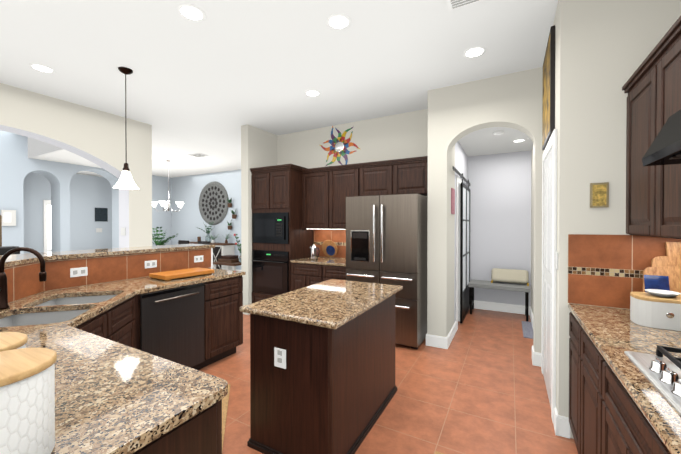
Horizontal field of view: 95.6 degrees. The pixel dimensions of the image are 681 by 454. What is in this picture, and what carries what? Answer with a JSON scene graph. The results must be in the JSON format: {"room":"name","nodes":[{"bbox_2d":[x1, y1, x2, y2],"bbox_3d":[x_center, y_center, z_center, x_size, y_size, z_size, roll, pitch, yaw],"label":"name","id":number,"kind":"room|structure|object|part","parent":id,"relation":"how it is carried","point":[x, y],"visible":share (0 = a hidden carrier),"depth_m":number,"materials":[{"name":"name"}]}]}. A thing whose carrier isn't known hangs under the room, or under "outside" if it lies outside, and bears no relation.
{"room":"kitchen","nodes":[
{"label":"kitchen","id":0,"kind":"room"},
{"bbox_2d":[28,138,82,173],"bbox_3d":[-5.353,-1.791,6.246,4.760,1.121,0.060,0,0,29],"label":"ceiling","id":1,"kind":"structure","parent":0,"point":[39,166],"depth_m":7.63,"materials":[{"name":"white paint"}]},
{"bbox_2d":[23,172,111,253],"bbox_3d":[-8.119,-0.125,9.543,0.150,3.000,3.960,0,0,29],"label":"wall","id":2,"kind":"structure","parent":0,"point":[89,194],"depth_m":9.48,"materials":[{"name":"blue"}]},
{"bbox_2d":[43,200,50,251],"bbox_3d":[-8.326,0.301,8.975,0.034,2.145,0.440,0,0,29],"label":"door","id":3,"kind":"structure","parent":2,"relation":"in","point":[47,222],"depth_m":8.84,"materials":[{"name":"white wood"}]},
{"bbox_2d":[95,208,107,221],"bbox_3d":[-7.758,-0.399,10.021,0.020,0.440,0.350,0,0,29],"label":"framed picture","id":4,"kind":"object","parent":2,"relation":"attached to","point":[101,214],"visible":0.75,"depth_m":10.02},
{"bbox_2d":[0,83,151,247],"bbox_3d":[-4.738,-0.447,2.126,0.290,3.750,6.610,0,0,29],"label":"wall","id":5,"kind":"structure","parent":0,"point":[95,136],"depth_m":4.34,"materials":[{"name":"beige paint"}]},
{"bbox_2d":[121,228,125,234],"bbox_3d":[-3.328,0.069,4.732,0.120,0.120,0.007,0,0,29],"label":"switch plate","id":6,"kind":"object","parent":5,"relation":"attached to","point":[123,231],"depth_m":4.72,"materials":[{"name":"white plastic"}]},
{"bbox_2d":[0,130,175,253],"bbox_3d":[-8.435,-0.476,6.178,0.570,3.750,10.460,0,0,29],"label":"wall","id":7,"kind":"structure","parent":0,"point":[13,147],"depth_m":7.95,"materials":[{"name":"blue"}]},
{"bbox_2d":[1,210,15,225],"bbox_3d":[-7.592,-0.208,7.069,0.051,0.360,0.230,0,0,29],"label":"wall panel","id":8,"kind":"object","parent":7,"relation":"attached to","point":[8,217],"visible":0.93,"depth_m":7.05,"materials":[{"name":"white"}]},
{"bbox_2d":[149,267,213,280],"bbox_3d":[-1.617,0.480,3.176,0.300,0.050,0.520,0,0,33],"label":"cutting board","id":9,"kind":"object","parent":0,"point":[173,274],"visible":1,"depth_m":3.10,"materials":[{"name":"orange wood"}]},
{"bbox_2d":[172,170,240,269],"bbox_3d":[-2.958,-0.142,9.056,6.270,3.040,0.150,0,0,29],"label":"wall","id":10,"kind":"structure","parent":0,"point":[186,221],"depth_m":9.80,"materials":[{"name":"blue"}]},
{"bbox_2d":[199,182,228,224],"bbox_3d":[-3.904,-0.725,9.457,1.340,1.340,0.045,0,0,29],"label":"wall art","id":11,"kind":"object","parent":10,"relation":"attached to","point":[213,203],"visible":1,"depth_m":9.44,"materials":[{"name":"black metal"}]},
{"bbox_2d":[227,198,236,229],"bbox_3d":[-3.177,-0.397,8.988,0.343,0.951,0.173,0,0,29],"label":"planters","id":12,"kind":"object","parent":10,"relation":"attached to","point":[234,215],"visible":0.96,"depth_m":8.98,"materials":[{"name":"brown ceramic"}]},
{"bbox_2d":[241,125,248,314],"bbox_3d":[-1.540,-0.113,4.965,0.150,3.040,0.002,0,0,29],"label":"wall","id":13,"kind":"structure","parent":0,"point":[245,128],"depth_m":4.96,"materials":[{"name":"beige paint"}]},
{"bbox_2d":[0,0,557,177],"bbox_3d":[-3.990,-2.078,4.322,13.800,0.900,11.200,0,0,29],"label":"ceiling","id":14,"kind":"structure","parent":0,"point":[217,78],"depth_m":2.98,"materials":[{"name":"white paint"}]},
{"bbox_2d":[29,64,54,72],"bbox_3d":[-3.044,-1.617,3.157,0.195,0.004,0.195,0,0,5],"label":"recessed light","id":15,"kind":"object","parent":14,"relation":"in","point":[37,67],"depth_m":3.15,"materials":[{"name":"white"}]},
{"bbox_2d":[113,67,138,189],"bbox_3d":[-2.214,-1.010,3.188,0.224,1.220,0.224,0,0,29],"label":"pendant lamp","id":16,"kind":"object","parent":14,"relation":"hanging from","point":[125,181],"visible":1,"depth_m":3.17,"materials":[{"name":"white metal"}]},
{"bbox_2d":[152,160,183,211],"bbox_3d":[-4.259,-1.019,7.703,0.780,1.264,0.749,0,0,29],"label":"chandelier","id":17,"kind":"object","parent":14,"relation":"hanging from","point":[164,204],"visible":1,"depth_m":7.65,"materials":[{"name":"white glass"}]},
{"bbox_2d":[177,4,205,21],"bbox_3d":[-1.121,-1.611,2.330,0.195,0.004,0.195,0,0,23],"label":"recessed light","id":18,"kind":"object","parent":14,"relation":"in","point":[196,14],"depth_m":2.32,"materials":[{"name":"white"}]},
{"bbox_2d":[189,153,208,156],"bbox_3d":[-3.254,-1.639,7.069,0.350,0.015,0.280,0,0,29],"label":"ceiling vent","id":19,"kind":"object","parent":14,"relation":"in","point":[195,154],"depth_m":7.05,"materials":[{"name":"white metal"}]},
{"bbox_2d":[305,90,320,96],"bbox_3d":[-0.339,-1.622,3.754,0.195,0.004,0.195,0,0,23],"label":"recessed light","id":20,"kind":"object","parent":14,"relation":"in","point":[312,93],"depth_m":3.75,"materials":[{"name":"white"}]},
{"bbox_2d":[326,14,350,29],"bbox_3d":[-0.013,-1.612,2.434,0.195,0.004,0.195,0,0,8],"label":"recessed light","id":21,"kind":"object","parent":14,"relation":"in","point":[342,21],"depth_m":2.42,"materials":[{"name":"white"}]},
{"bbox_2d":[446,0,484,11],"bbox_3d":[0.863,-1.604,2.109,0.280,0.015,0.280,0,0,29],"label":"ceiling vent","id":22,"kind":"object","parent":14,"relation":"in","point":[452,5],"depth_m":2.21,"materials":[{"name":"white metal"}]},
{"bbox_2d":[463,46,485,57],"bbox_3d":[1.242,-1.615,2.859,0.195,0.004,0.195,0,0,5],"label":"recessed light","id":23,"kind":"object","parent":14,"relation":"in","point":[477,51],"depth_m":2.86,"materials":[{"name":"white"}]},
{"bbox_2d":[277,110,424,257],"bbox_3d":[0.234,-0.112,4.905,3.020,3.040,0.180,0,0,29],"label":"wall","id":24,"kind":"structure","parent":0,"point":[399,136],"depth_m":4.72,"materials":[{"name":"beige paint"}]},
{"bbox_2d":[302,166,329,231],"bbox_3d":[-0.313,-0.438,4.900,0.499,0.932,0.350,0,0,29],"label":"upper cabinet","id":25,"kind":"object","parent":24,"relation":"attached to","point":[315,181],"depth_m":4.73,"materials":[{"name":"brown wood"}]},
{"bbox_2d":[313,229,345,257],"bbox_3d":[0.002,0.261,4.923,1.033,0.464,0.016,0,0,29],"label":"backsplash","id":26,"kind":"structure","parent":24,"relation":"attached to","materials":[{"name":"tile"}]},
{"bbox_2d":[320,126,359,165],"bbox_3d":[-0.022,-1.277,4.928,0.754,0.734,0.006,0,0,29],"label":"wall art","id":27,"kind":"object","parent":24,"relation":"attached to","point":[340,144],"visible":0.96,"depth_m":4.92,"materials":[{"name":"multicoloured metal"}]},
{"bbox_2d":[330,164,357,231],"bbox_3d":[0.126,-0.436,4.660,0.501,0.932,0.350,0,0,29],"label":"upper cabinet","id":28,"kind":"object","parent":24,"relation":"attached to","point":[343,178],"depth_m":4.53,"materials":[{"name":"brown wood"}]},
{"bbox_2d":[358,160,393,195],"bbox_3d":[0.564,-0.435,4.420,0.498,0.932,0.350,0,0,29],"label":"upper cabinet","id":29,"kind":"object","parent":24,"relation":"attached to","point":[376,178],"depth_m":4.26,"materials":[{"name":"brown wood"}]},
{"bbox_2d":[394,156,427,195],"bbox_3d":[1.002,-0.433,4.179,0.502,0.932,0.350,0,0,29],"label":"upper cabinet","id":30,"kind":"object","parent":24,"relation":"attached to","point":[410,174],"depth_m":4.02,"materials":[{"name":"brown wood"}]},
{"bbox_2d":[199,308,577,453],"bbox_3d":[-3.990,1.472,4.347,13.800,0.120,11.200,0,0,29],"label":"floor","id":31,"kind":"structure","parent":0,"point":[478,386],"depth_m":2.57,"materials":[{"name":"tile"}]},
{"bbox_2d":[0,215,1,246],"bbox_3d":[-6.631,0.549,5.242,0.172,1.708,1.205,0,0,29],"label":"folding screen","id":32,"kind":"object","parent":31,"relation":"on","point":[0,230],"visible":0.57,"depth_m":5.71,"materials":[{"name":"brown wood"}]},
{"bbox_2d":[0,246,19,254],"bbox_3d":[-5.971,0.881,4.420,1.110,1.060,2.230,0,0,29],"label":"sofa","id":33,"kind":"object","parent":31,"relation":"on","point":[4,250],"visible":0.08,"depth_m":5.36,"materials":[{"name":"black leather"}]},
{"bbox_2d":[0,268,242,453],"bbox_3d":[-1.351,0.839,0.991,1.889,1.195,1.080,0,0,29],"label":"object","id":34,"kind":"structure","parent":31,"relation":"on","point":[128,339],"depth_m":1.43,"materials":[{"name":"brown stone"}]},
{"bbox_2d":[0,332,27,351],"bbox_3d":[-0.938,0.411,0.784,0.203,0.224,0.203,0,0,29],"label":"canister","id":35,"kind":"object","parent":34,"relation":"on","point":[12,340],"visible":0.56,"depth_m":0.82,"materials":[{"name":"wood"}]},
{"bbox_2d":[0,247,46,309],"bbox_3d":[-2.052,0.321,1.908,0.230,0.386,0.319,0,0,29],"label":"faucet","id":36,"kind":"object","parent":34,"relation":"on","point":[4,305],"depth_m":1.95,"materials":[{"name":"brown metal"}]},
{"bbox_2d":[0,348,56,453],"bbox_3d":[-0.754,0.412,0.672,0.203,0.224,0.203,0,0,29],"label":"canister","id":37,"kind":"object","parent":34,"relation":"on","point":[27,400],"visible":1,"depth_m":0.66,"materials":[{"name":"ceramic"}]},
{"bbox_3d":[-0.754,0.309,0.671,0.203,0.018,0.203,0,0,29],"label":"lid","id":38,"kind":"part","parent":37,"relation":"part of","materials":[{"name":"brown wood"}]},
{"bbox_2d":[140,283,204,367],"bbox_3d":[-1.462,0.935,2.761,0.064,0.767,0.589,0,0,29],"label":"dishwasher","id":39,"kind":"object","parent":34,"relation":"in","point":[172,319],"depth_m":2.76,"materials":[{"name":"metal"}]},
{"bbox_2d":[0,244,245,291],"bbox_3d":[-1.952,0.777,2.390,1.650,1.298,2.953,0,0,29],"label":"half wall","id":40,"kind":"structure","parent":31,"relation":"on","point":[133,261],"depth_m":3.03,"materials":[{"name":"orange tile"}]},
{"bbox_2d":[0,244,214,267],"bbox_3d":[-1.374,0.251,2.068,2.970,0.036,2.955,0,0,29],"label":"countertop","id":41,"kind":"structure","parent":40,"relation":"on","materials":[{"name":"stone"}]},
{"bbox_2d":[4,248,210,302],"bbox_3d":[-1.175,0.391,2.181,2.350,0.244,2.480,0,0,29],"label":"backsplash","id":42,"kind":"structure","parent":40,"relation":"on","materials":[{"name":"orange tile"}]},
{"bbox_2d":[152,227,177,245],"bbox_3d":[-5.237,0.679,8.918,1.484,1.398,0.829,0,0,29],"label":"potted plant","id":43,"kind":"object","parent":31,"relation":"on","point":[158,243],"visible":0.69,"depth_m":8.92,"materials":[{"name":"green plant"}]},
{"bbox_2d":[178,240,188,243],"bbox_3d":[-4.523,0.882,8.570,0.440,1.000,0.440,0,0,29],"label":"chair","id":44,"kind":"object","parent":31,"relation":"on","point":[183,242],"visible":0.25,"depth_m":8.71,"materials":[{"name":"black"}]},
{"bbox_2d":[198,241,209,243],"bbox_3d":[-3.777,0.885,8.161,0.440,1.000,0.440,0,0,29],"label":"chair","id":45,"kind":"object","parent":31,"relation":"on","point":[203,242],"visible":0.15,"depth_m":8.30,"materials":[{"name":"black"}]},
{"bbox_2d":[189,222,234,269],"bbox_3d":[-4.103,0.603,9.280,2.050,1.546,0.629,0,0,29],"label":"sideboard","id":46,"kind":"object","parent":31,"relation":"on","point":[222,249],"visible":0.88,"depth_m":8.88,"materials":[{"name":"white wood"}]},
{"bbox_2d":[198,222,218,242],"bbox_3d":[-3.913,0.154,9.168,0.694,0.645,0.620,0,0,29],"label":"plant","id":47,"kind":"object","parent":46,"relation":"on","point":[207,238],"depth_m":9.21,"materials":[{"name":"green plant"}]},
{"bbox_2d":[222,384,230,449],"bbox_3d":[-1.101,1.421,2.226,0.525,0.011,1.000,0,0,-16],"label":"towel","id":48,"kind":"object","parent":31,"relation":"on","point":[225,399],"visible":0.11,"depth_m":2.37,"materials":[{"name":"beige fabric"}]},
{"bbox_2d":[213,233,240,270],"bbox_3d":[-1.982,0.741,5.929,0.694,1.319,0.615,0,0,29],"label":"side table","id":49,"kind":"object","parent":31,"relation":"on","point":[228,261],"visible":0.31,"depth_m":5.76,"materials":[{"name":"brown wood"}]},
{"bbox_2d":[250,164,313,302],"bbox_3d":[-0.946,0.246,5.069,0.790,2.321,0.672,0,0,29],"label":"tall cabinet","id":50,"kind":"object","parent":31,"relation":"on","point":[297,211],"depth_m":4.78,"materials":[{"name":"brown wood"}]},
{"bbox_2d":[252,250,288,294],"bbox_3d":[-1.111,0.701,4.784,0.728,0.665,0.075,0,0,29],"label":"wall oven","id":51,"kind":"object","parent":50,"relation":"in","point":[270,268],"depth_m":4.78,"materials":[{"name":"black metal"}]},
{"bbox_2d":[252,212,288,243],"bbox_3d":[-1.103,0.016,4.794,0.728,0.475,0.041,0,0,29],"label":"microwave","id":52,"kind":"object","parent":50,"relation":"in","point":[267,227],"depth_m":4.77,"materials":[{"name":"black metal"}]},
{"bbox_2d":[290,260,321,291],"bbox_3d":[-0.354,0.970,4.773,0.558,0.878,0.630,0,0,29],"label":"base cabinet","id":53,"kind":"object","parent":31,"relation":"on","point":[301,275],"depth_m":4.51,"materials":[{"name":"brown wood"}]},
{"bbox_2d":[294,256,345,263],"bbox_3d":[-0.149,0.513,4.651,1.033,0.035,0.638,0,0,29],"label":"countertop","id":54,"kind":"structure","parent":53,"relation":"on","point":[321,259],"depth_m":4.58,"materials":[{"name":"beige stone"}]},
{"bbox_2d":[309,244,319,259],"bbox_3d":[-0.400,0.381,4.743,0.191,0.226,0.130,0,0,29],"label":"kettle","id":55,"kind":"object","parent":54,"relation":"on","point":[314,253],"visible":1,"depth_m":4.70,"materials":[{"name":"silver metal"}]},
{"bbox_2d":[322,240,336,256],"bbox_3d":[-0.176,0.347,4.971,0.290,0.284,0.074,0,0,29],"label":"plate","id":56,"kind":"object","parent":54,"relation":"on","point":[329,248],"visible":1,"depth_m":4.96,"materials":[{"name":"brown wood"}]},
{"bbox_2d":[240,279,402,453],"bbox_3d":[-0.055,0.969,2.346,0.720,0.914,1.190,0,0,29],"label":"kitchen island","id":57,"kind":"object","parent":31,"relation":"on","point":[322,367],"visible":1,"depth_m":1.93,"materials":[{"name":"brown wood"}]},
{"bbox_2d":[240,279,402,328],"bbox_3d":[-0.055,0.530,2.343,0.720,0.034,1.190,0,0,29],"label":"island countertop","id":58,"kind":"structure","parent":57,"relation":"on","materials":[{"name":"stone"}]},
{"bbox_2d":[322,264,346,281],"bbox_3d":[0.099,0.972,4.525,0.475,0.878,0.630,0,0,29],"label":"base cabinet","id":59,"kind":"object","parent":31,"relation":"on","point":[329,271],"depth_m":4.27,"materials":[{"name":"brown wood"}]},
{"bbox_2d":[346,194,427,348],"bbox_3d":[0.646,0.516,4.042,0.917,1.796,0.865,0,0,29],"label":"refrigerator","id":60,"kind":"object","parent":31,"relation":"on","point":[386,239],"visible":0.83,"depth_m":3.65,"materials":[{"name":"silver metal"}]},
{"bbox_2d":[468,268,529,320],"bbox_3d":[2.530,1.042,4.949,0.850,0.732,0.390,0,0,29],"label":"bench","id":61,"kind":"object","parent":31,"relation":"on","point":[510,279],"visible":1,"depth_m":4.88,"materials":[{"name":"grey wood"}]},
{"bbox_2d":[491,268,528,285],"bbox_3d":[2.699,0.801,4.934,0.528,0.250,0.158,0,0,29],"label":"pillow","id":62,"kind":"object","parent":61,"relation":"on","point":[515,277],"depth_m":4.89,"materials":[{"name":"beige fabric"}]},
{"bbox_2d":[522,321,532,338],"bbox_3d":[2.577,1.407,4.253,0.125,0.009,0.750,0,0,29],"label":"rug","id":63,"kind":"object","parent":31,"relation":"on","point":[527,328],"visible":0.86,"depth_m":4.23,"materials":[{"name":"grey fabric"}]},
{"bbox_2d":[568,16,680,453],"bbox_3d":[0.790,0.287,0.058,0.642,2.312,4.290,0,0,29],"label":"kitchen cabinets","id":64,"kind":"object","parent":31,"relation":"on","point":[624,384],"visible":1,"depth_m":1.51,"materials":[{"name":"brown wood"}]},
{"bbox_2d":[568,304,680,453],"bbox_3d":[0.789,0.546,0.060,0.640,0.034,4.288,0,0,29],"label":"countertop","id":65,"kind":"structure","parent":64,"relation":"on","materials":[{"name":"stone"}]},
{"bbox_2d":[624,345,680,414],"bbox_3d":[1.193,0.510,0.757,0.535,0.088,0.900,0,0,29],"label":"cooktop","id":66,"kind":"object","parent":64,"relation":"in","point":[661,373],"depth_m":1.07,"materials":[{"name":"metal"}]},
{"bbox_2d":[630,289,680,330],"bbox_3d":[1.742,0.429,1.605,0.340,0.176,0.183,0,0,29],"label":"bread box","id":67,"kind":"object","parent":64,"relation":"on","point":[656,308],"visible":1,"depth_m":1.58,"materials":[{"name":"white"}]},
{"bbox_3d":[1.699,0.353,1.630,0.136,0.024,0.136,0,0,29],"label":"dish","id":68,"kind":"part","parent":67,"relation":"part of","materials":[{"name":"white ceramic"}]},
{"bbox_2d":[642,109,680,165],"bbox_3d":[1.210,-0.326,0.704,0.525,0.190,0.909,0,0,29],"label":"range hood","id":69,"kind":"object","parent":64,"relation":"attached to","point":[665,149],"depth_m":1.10,"materials":[{"name":"black metal"}]},
{"bbox_2d":[643,242,680,292],"bbox_3d":[1.895,0.301,1.763,0.291,0.426,0.182,0,0,29],"label":"cutting boards","id":70,"kind":"object","parent":64,"relation":"on","point":[662,273],"visible":0.56,"depth_m":1.78,"materials":[{"name":"brown wood"}]},
{"bbox_2d":[425,86,448,336],"bbox_3d":[1.270,-0.105,3.881,0.220,3.040,0.560,0,0,29],"label":"wall","id":71,"kind":"structure","parent":0,"point":[437,113],"depth_m":3.64,"materials":[{"name":"beige paint"}]},
{"bbox_2d":[426,334,435,345],"bbox_3d":[1.136,1.346,3.892,0.022,0.136,0.466,0,0,29],"label":"baseboard","id":72,"kind":"structure","parent":71,"relation":"attached to","point":[429,338],"depth_m":3.68,"materials":[{"name":"white"}]},
{"bbox_2d":[451,188,454,213],"bbox_3d":[1.427,-0.325,3.919,0.015,0.320,0.200,0,0,29],"label":"framed picture","id":73,"kind":"object","parent":71,"relation":"attached to","point":[452,201],"visible":1,"depth_m":3.84},
{"bbox_2d":[444,176,461,348],"bbox_3d":[1.726,0.359,4.477,0.026,2.102,2.069,0,0,29],"label":"door frame","id":74,"kind":"structure","parent":71,"relation":"attached to","point":[447,340],"depth_m":4.21,"materials":[{"name":"white wood"}]},
{"bbox_2d":[453,166,469,322],"bbox_3d":[1.796,0.298,4.553,0.030,2.185,1.840,0,0,29],"label":"barn door","id":75,"kind":"structure","parent":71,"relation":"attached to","point":[464,247],"depth_m":4.74,"materials":[{"name":"black metal"}]},
{"bbox_2d":[449,67,540,352],"bbox_3d":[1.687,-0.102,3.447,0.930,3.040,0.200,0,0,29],"label":"wall","id":76,"kind":"structure","parent":0,"point":[505,188],"depth_m":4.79,"materials":[{"name":"beige paint"}]},
{"bbox_2d":[474,300,528,314],"bbox_3d":[2.628,1.337,5.158,0.870,0.136,0.019,0,0,29],"label":"baseboard","id":77,"kind":"structure","parent":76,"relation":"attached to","point":[501,307],"depth_m":5.13,"materials":[{"name":"white wood"}]},
{"bbox_2d":[459,127,532,155],"bbox_3d":[2.185,-1.422,4.334,0.940,0.408,1.850,0,0,29],"label":"ceiling","id":78,"kind":"structure","parent":0,"point":[484,141],"depth_m":4.46,"materials":[{"name":"white paint"}]},
{"bbox_2d":[493,130,503,134],"bbox_3d":[2.015,-1.198,3.943,0.124,0.034,0.124,0,0,29],"label":"smoke detector","id":79,"kind":"object","parent":78,"relation":"attached to","point":[500,132],"visible":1,"depth_m":3.91,"materials":[{"name":"white plastic"}]},
{"bbox_2d":[541,0,592,438],"bbox_3d":[2.367,-0.102,3.553,0.160,3.040,3.360,0,0,29],"label":"wall","id":80,"kind":"structure","parent":0,"point":[573,20],"depth_m":2.08,"materials":[{"name":"beige paint"}]},
{"bbox_2d":[529,306,539,359],"bbox_3d":[2.591,1.344,4.132,0.019,0.136,1.853,0,0,29],"label":"baseboard","id":81,"kind":"structure","parent":80,"relation":"attached to","point":[530,310],"depth_m":4.51,"materials":[{"name":"white wood"}]},
{"bbox_2d":[543,146,552,406],"bbox_3d":[1.773,0.397,2.639,0.017,2.042,0.756,0,0,29],"label":"pantry door","id":82,"kind":"structure","parent":80,"relation":"in","point":[547,305],"depth_m":2.58,"materials":[{"name":"white wood"}]},
{"bbox_2d":[542,25,554,149],"bbox_3d":[1.770,-1.126,2.635,0.030,0.800,0.670,0,0,29],"label":"picture","id":83,"kind":"object","parent":80,"relation":"attached to","point":[548,111],"visible":0.93,"depth_m":2.45,"materials":[{"name":"black"}]},
{"bbox_2d":[540,129,565,437],"bbox_3d":[1.750,0.356,2.569,0.047,2.136,1.074,0,0,29],"label":"door frame","id":84,"kind":"structure","parent":80,"relation":"attached to","point":[561,426],"depth_m":2.24,"materials":[{"name":"white wood"}]},
{"bbox_2d":[556,252,557,269],"bbox_3d":[1.533,0.238,2.188,0.007,0.120,0.080,0,0,29],"label":"switch plate","id":85,"kind":"object","parent":80,"relation":"attached to","point":[556,252],"depth_m":2.15,"materials":[{"name":"white plastic"}]},
{"bbox_2d":[568,234,680,308],"bbox_3d":[0.790,0.136,0.057,0.642,0.786,4.290,0,0,29],"label":"backsplash","id":86,"kind":"structure","parent":80,"relation":"attached to","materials":[{"name":"tile"}]},
{"bbox_2d":[593,0,680,308],"bbox_3d":[1.907,-0.091,1.975,0.510,3.040,0.150,0,0,29],"label":"wall","id":87,"kind":"structure","parent":0,"point":[604,49],"depth_m":1.97,"materials":[{"name":"beige paint"}]},
{"bbox_2d":[590,182,608,207],"bbox_3d":[1.678,-0.206,2.004,0.094,0.160,0.015,0,0,29],"label":"picture","id":88,"kind":"object","parent":87,"relation":"attached to","point":[599,195],"visible":1,"depth_m":2.00,"materials":[{"name":"gold metal"}]}
]}

